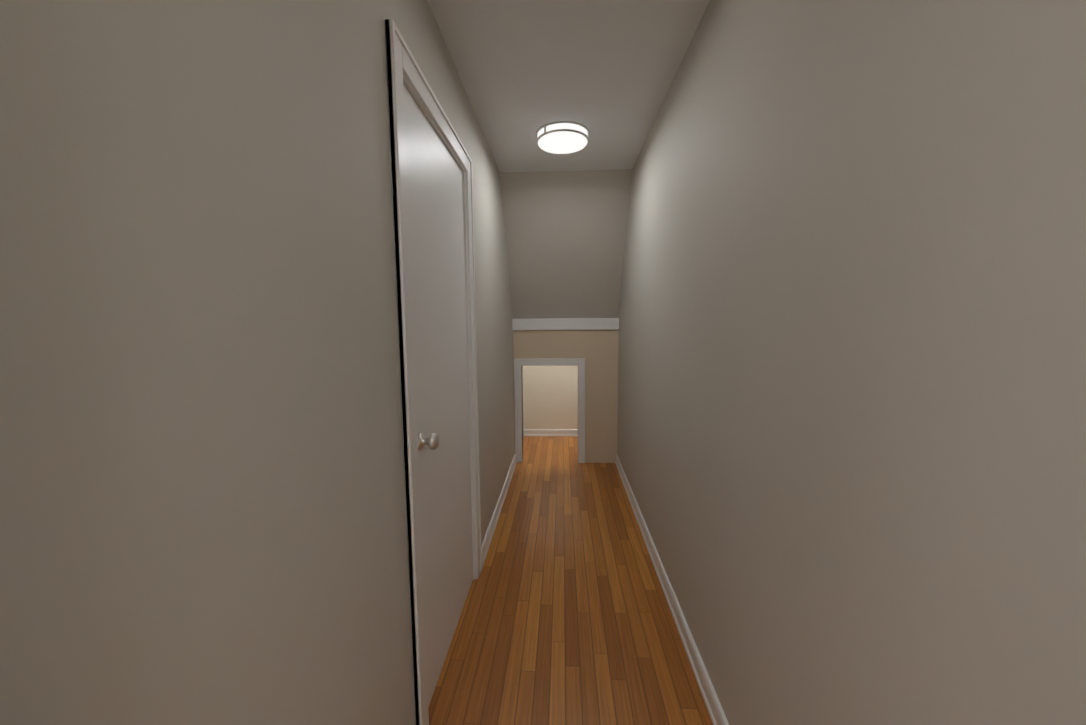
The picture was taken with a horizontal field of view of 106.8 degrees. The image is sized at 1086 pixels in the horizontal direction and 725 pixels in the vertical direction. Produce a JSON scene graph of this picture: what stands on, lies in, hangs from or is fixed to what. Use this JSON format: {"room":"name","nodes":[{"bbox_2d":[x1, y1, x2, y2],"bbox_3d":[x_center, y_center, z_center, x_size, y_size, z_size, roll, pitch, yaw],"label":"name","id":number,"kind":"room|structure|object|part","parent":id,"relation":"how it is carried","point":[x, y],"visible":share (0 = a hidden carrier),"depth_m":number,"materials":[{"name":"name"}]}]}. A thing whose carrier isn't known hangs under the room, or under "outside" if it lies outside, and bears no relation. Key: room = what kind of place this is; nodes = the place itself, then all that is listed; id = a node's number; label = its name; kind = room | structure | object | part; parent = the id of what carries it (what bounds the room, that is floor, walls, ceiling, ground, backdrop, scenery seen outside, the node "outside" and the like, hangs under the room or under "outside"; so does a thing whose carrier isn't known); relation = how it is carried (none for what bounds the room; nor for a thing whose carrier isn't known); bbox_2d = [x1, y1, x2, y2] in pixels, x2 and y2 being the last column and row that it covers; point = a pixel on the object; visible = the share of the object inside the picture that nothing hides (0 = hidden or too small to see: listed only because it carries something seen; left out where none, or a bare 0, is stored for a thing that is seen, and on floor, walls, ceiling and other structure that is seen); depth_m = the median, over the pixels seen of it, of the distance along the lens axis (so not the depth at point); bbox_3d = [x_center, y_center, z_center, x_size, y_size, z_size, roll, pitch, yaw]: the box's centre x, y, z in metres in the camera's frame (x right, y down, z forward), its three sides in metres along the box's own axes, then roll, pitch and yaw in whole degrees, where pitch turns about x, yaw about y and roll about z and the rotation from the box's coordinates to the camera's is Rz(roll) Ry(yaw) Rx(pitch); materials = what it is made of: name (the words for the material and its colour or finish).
{"room":"hallway","nodes":[
{"label":"hallway","id":0,"kind":"room"},
{"bbox_2d":[0,0,523,724],"bbox_3d":[-0.403,-0.127,2.436,0.120,2.440,4.435,0,6,3],"label":"wall","id":1,"kind":"structure","parent":0,"point":[202,500],"depth_m":0.53,"materials":[{"name":"paint"}]},
{"bbox_2d":[385,19,481,724],"bbox_3d":[-0.442,0.116,1.617,0.166,2.121,0.927,0,6,3],"label":"door frame","id":2,"kind":"structure","parent":1,"relation":"attached to","point":[403,67],"depth_m":1.21,"materials":[{"name":"white wood"}]},
{"bbox_2d":[403,84,472,706],"bbox_3d":[-0.374,0.152,1.618,0.097,2.027,0.759,0,6,3],"label":"door leaf","id":3,"kind":"structure","parent":1,"relation":"in","point":[435,210],"depth_m":1.53,"materials":[{"name":"white wood"}]},
{"bbox_3d":[-0.371,0.256,1.313,0.062,0.056,0.056,0,6,3],"label":"hall door knob","id":4,"kind":"part","parent":3,"relation":"part of","materials":[{"name":"silver metal"}]},
{"bbox_2d":[482,454,516,567],"bbox_3d":[-0.302,0.999,3.017,0.020,0.080,1.696,0,6,3],"label":"baseboard","id":5,"kind":"structure","parent":1,"relation":"attached to","point":[491,528],"depth_m":2.72,"materials":[{"name":"white"}]},
{"bbox_2d":[513,330,522,458],"bbox_3d":[-0.236,0.323,3.839,0.075,1.260,0.080,0,6,3],"label":"wall","id":6,"kind":"structure","parent":0,"point":[516,344],"depth_m":3.76,"materials":[{"name":"beige paint"}]},
{"bbox_2d":[523,366,577,428],"bbox_3d":[0.252,-0.356,4.663,1.215,2.440,0.100,0,6,3],"label":"wall","id":7,"kind":"structure","parent":0,"point":[550,397],"depth_m":4.70,"materials":[{"name":"beige paint"}]},
{"bbox_2d":[524,429,577,436],"bbox_3d":[0.259,0.824,4.721,0.975,0.080,0.020,0,6,3],"label":"baseboard","id":8,"kind":"structure","parent":7,"relation":"attached to","point":[527,432],"depth_m":4.73,"materials":[{"name":"white wood"}]},
{"bbox_2d":[500,169,631,318],"bbox_3d":[0.187,-0.912,3.368,0.975,1.076,0.690,0,6,3],"label":"ceiling slope","id":9,"kind":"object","parent":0,"point":[565,232],"visible":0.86,"depth_m":3.30,"materials":[{"name":"paint"}]},
{"bbox_2d":[428,0,709,172],"bbox_3d":[-1.263,-1.241,0.788,4.280,0.120,7.970,0,6,3],"label":"ceiling","id":10,"kind":"structure","parent":0,"point":[604,72],"depth_m":1.76,"materials":[{"name":"paint"}]},
{"bbox_2d":[537,121,588,153],"bbox_3d":[0.116,-1.320,2.389,0.308,0.066,0.308,0,6,3],"label":"light","id":11,"kind":"object","parent":10,"relation":"attached to","point":[562,137],"visible":1,"depth_m":2.31,"materials":[{"name":"white glass"}]},
{"bbox_2d":[521,329,618,462],"bbox_3d":[0.251,0.322,3.816,0.900,1.260,0.080,0,6,3],"label":"wall","id":12,"kind":"structure","parent":0,"point":[598,350],"depth_m":3.74,"materials":[{"name":"beige paint"}]},
{"bbox_2d":[512,318,618,462],"bbox_3d":[0.213,0.270,3.812,0.975,1.365,0.120,0,6,3],"label":"door frame","id":13,"kind":"structure","parent":12,"relation":"attached to","point":[571,324],"depth_m":3.74,"materials":[{"name":"white wood"}]},
{"bbox_2d":[428,436,712,724],"bbox_3d":[-1.242,1.306,1.044,4.280,0.120,7.970,0,6,3],"label":"floor","id":14,"kind":"structure","parent":0,"point":[566,617],"depth_m":1.80,"materials":[{"name":"brown wood"}]},
{"bbox_2d":[617,0,1085,724],"bbox_3d":[0.690,-0.131,2.383,0.120,2.440,4.435,0,6,3],"label":"wall","id":15,"kind":"structure","parent":0,"point":[851,448],"depth_m":0.68,"materials":[{"name":"paint"}]},
{"bbox_2d":[615,455,728,724],"bbox_3d":[0.611,1.084,2.096,0.020,0.080,3.456,0,6,3],"label":"baseboard","id":16,"kind":"structure","parent":15,"relation":"attached to","point":[712,703],"depth_m":1.73,"materials":[{"name":"white"}]}
]}

